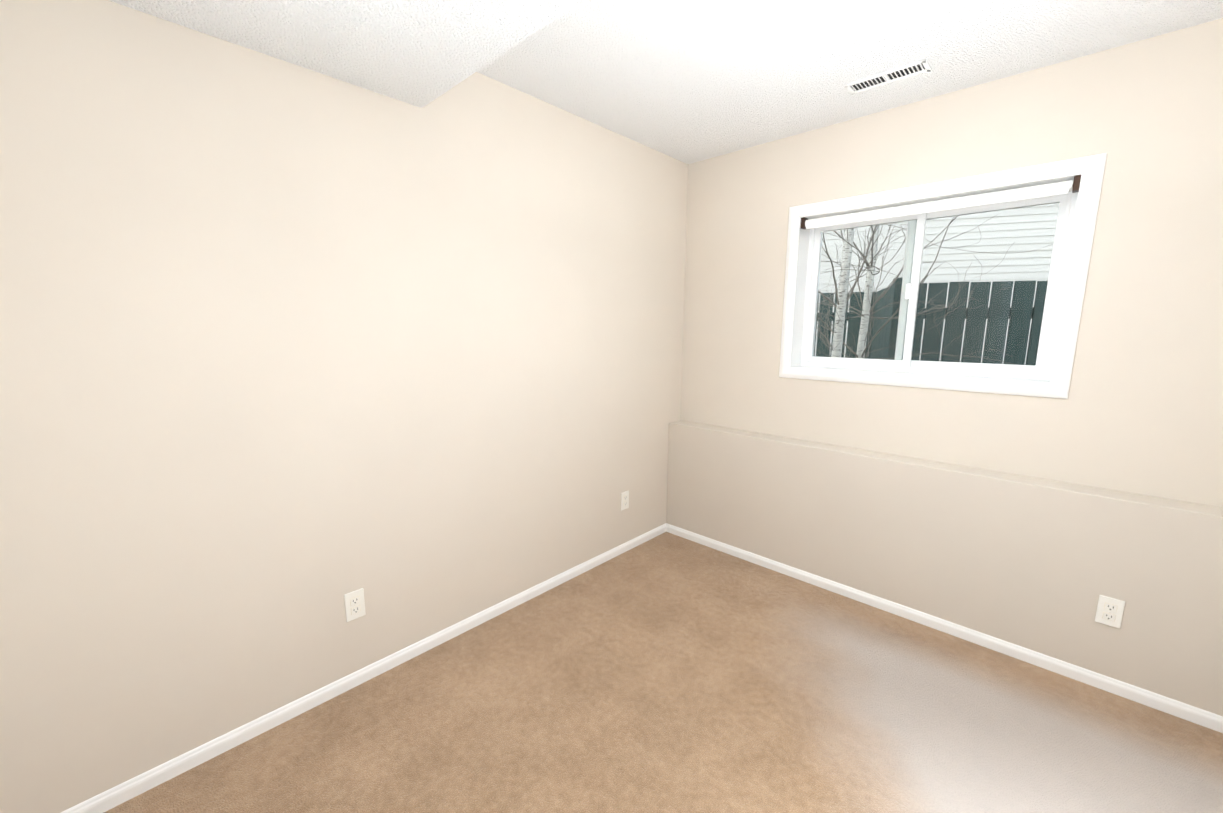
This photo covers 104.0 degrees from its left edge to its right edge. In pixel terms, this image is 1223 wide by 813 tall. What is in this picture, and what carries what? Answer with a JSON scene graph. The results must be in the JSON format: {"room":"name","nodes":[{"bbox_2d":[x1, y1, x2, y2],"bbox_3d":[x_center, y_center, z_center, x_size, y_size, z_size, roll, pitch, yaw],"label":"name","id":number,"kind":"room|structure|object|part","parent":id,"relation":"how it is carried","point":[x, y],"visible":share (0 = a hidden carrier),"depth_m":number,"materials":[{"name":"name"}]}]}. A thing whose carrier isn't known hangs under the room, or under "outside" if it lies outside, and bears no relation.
{"room":"empty basement bedroom","nodes":[
{"label":"empty basement bedroom","id":0,"kind":"room"},
{"bbox_2d":[0,0,687,812],"bbox_3d":[-0.587,-0.190,2.264,0.150,2.456,3.571,9,13,43],"label":"wall","id":1,"kind":"structure","parent":0,"point":[292,356],"depth_m":1.60,"materials":[{"name":"beige paint"}]},
{"bbox_2d":[344,588,365,621],"bbox_3d":[-1.001,0.775,1.865,0.008,0.115,0.070,9,13,43],"label":"electrical outlet","id":2,"kind":"object","parent":1,"relation":"attached to","point":[354,604],"visible":1,"depth_m":1.86,"materials":[{"name":"white plastic"}]},
{"bbox_2d":[61,523,668,812],"bbox_3d":[-0.646,1.022,2.286,0.011,0.057,3.016,9,13,43],"label":"baseboard","id":3,"kind":"structure","parent":1,"relation":"attached to","point":[117,795],"depth_m":1.79,"materials":[{"name":"white wood"}]},
{"bbox_2d":[621,490,628,510],"bbox_3d":[0.085,0.591,3.001,0.008,0.115,0.070,9,13,43],"label":"electrical outlet","id":4,"kind":"object","parent":1,"relation":"attached to","point":[625,500],"visible":1,"depth_m":3.00,"materials":[{"name":"white plastic"}]},
{"bbox_2d":[109,0,581,107],"bbox_3d":[-0.165,-1.012,0.362,2.850,0.215,1.376,9,13,43],"label":"ceiling","id":5,"kind":"structure","parent":0,"point":[421,53],"depth_m":1.36,"materials":[{"name":"white paint"}]},
{"bbox_2d":[104,532,1222,812],"bbox_3d":[-0.069,1.347,0.864,3.250,0.120,5.221,9,13,43],"label":"floor","id":6,"kind":"structure","parent":0,"point":[666,672],"depth_m":1.72,"materials":[{"name":"carpet"}]},
{"bbox_2d":[477,0,1222,163],"bbox_3d":[-0.056,-1.210,0.446,3.250,0.150,5.221,9,13,43],"label":"ceiling","id":7,"kind":"structure","parent":0,"point":[689,81],"depth_m":1.84,"materials":[{"name":"white paint"}]},
{"bbox_2d":[844,59,931,94],"bbox_3d":[1.154,-1.378,2.005,0.305,0.008,0.105,9,13,43],"label":"ceiling vent","id":8,"kind":"object","parent":7,"relation":"in","point":[897,74],"visible":1,"depth_m":2.00,"materials":[{"name":"white metal"}]},
{"bbox_2d":[666,420,1222,715],"bbox_3d":[1.471,0.649,2.400,2.850,0.778,0.141,9,13,43],"label":"wall ledge","id":9,"kind":"object","parent":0,"point":[1040,565],"visible":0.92,"depth_m":2.12,"materials":[{"name":"beige paint"}]},
{"bbox_2d":[665,524,1222,732],"bbox_3d":[1.417,1.013,2.404,2.790,0.057,0.011,9,13,43],"label":"baseboard","id":10,"kind":"structure","parent":9,"relation":"attached to","point":[1179,709],"depth_m":2.14,"materials":[{"name":"white wood"}]},
{"bbox_2d":[1095,595,1124,628],"bbox_3d":[1.946,0.802,1.866,0.070,0.115,0.008,9,13,43],"label":"electrical outlet","id":11,"kind":"object","parent":9,"relation":"attached to","point":[1109,611],"visible":1,"depth_m":1.86,"materials":[{"name":"white plastic"}]},
{"bbox_2d":[681,18,1222,507],"bbox_3d":[1.627,-0.204,2.423,2.850,2.456,0.300,9,13,43],"label":"wall","id":12,"kind":"structure","parent":0,"point":[1139,410],"depth_m":1.97,"materials":[{"name":"beige paint"}]},
{"bbox_2d":[779,153,1106,398],"bbox_3d":[1.521,-0.585,2.407,1.146,0.856,0.221,9,13,43],"label":"window frame","id":13,"kind":"structure","parent":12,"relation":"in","point":[799,295],"depth_m":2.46,"materials":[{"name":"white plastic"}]},
{"bbox_3d":[1.076,-1.019,2.661,0.026,0.056,0.048,9,13,43],"label":"window blind bracket","id":14,"kind":"part","parent":13,"relation":"part of","materials":[{"name":"brown metal"}]},
{"bbox_2d":[805,180,1072,228],"bbox_3d":[1.471,-0.948,2.292,1.072,0.054,0.042,9,13,43],"label":"roll","id":15,"kind":"object","parent":13,"relation":"attached to","point":[1039,191],"visible":0.98,"depth_m":2.19,"materials":[{"name":"white fabric"}]},
{"bbox_2d":[801,187,1078,379],"bbox_3d":[1.572,-0.593,2.460,1.116,0.826,0.074,9,13,43],"label":"window","id":16,"kind":"structure","parent":13,"relation":"in","point":[935,290],"depth_m":2.41,"materials":[{"name":"clear glass"}]},
{"bbox_3d":[1.570,-0.593,2.458,1.068,0.778,0.068,9,13,43],"label":"window sash","id":17,"kind":"part","parent":16,"relation":"part of","materials":[{"name":"white plastic"}]},
{"bbox_3d":[1.572,-0.593,2.460,1.116,0.826,0.074,9,13,43],"label":"vinyl window frame","id":18,"kind":"part","parent":16,"relation":"part of","materials":[{"name":"white plastic"}]},
{"bbox_3d":[1.868,-0.894,1.923,0.026,0.056,0.048,9,13,43],"label":"window blind bracket","id":19,"kind":"part","parent":13,"relation":"part of","materials":[{"name":"brown metal"}]},
{"label":"outside","id":20,"kind":"structure","parent":0,"visible":0},
{"bbox_3d":[10.011,-0.443,9.910,28.850,0.300,21.980,9,13,43],"label":"ground","id":21,"kind":"structure","parent":20,"visible":0},
{"bbox_2d":[813,277,1047,364],"bbox_3d":[2.459,-0.499,4.739,10.306,1.398,3.481,9,13,43],"label":"fence","id":22,"kind":"object","parent":21,"relation":"on","point":[994,323],"depth_m":3.98,"materials":[{"name":"green wood"}]},
{"bbox_2d":[814,203,1058,364],"bbox_3d":[1.745,-2.241,3.606,2.604,5.201,1.839,9,13,43],"label":"tree","id":23,"kind":"object","parent":21,"relation":"on","point":[846,261],"depth_m":3.78,"materials":[{"name":"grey plant"}]},
{"bbox_2d":[815,203,1058,364],"bbox_3d":[6.741,-2.321,7.863,20.000,4.032,0.114,4,10,19],"label":"siding","id":24,"kind":"object","parent":21,"relation":"on","point":[1025,260],"depth_m":8.04,"materials":[{"name":"grey"}]}
]}

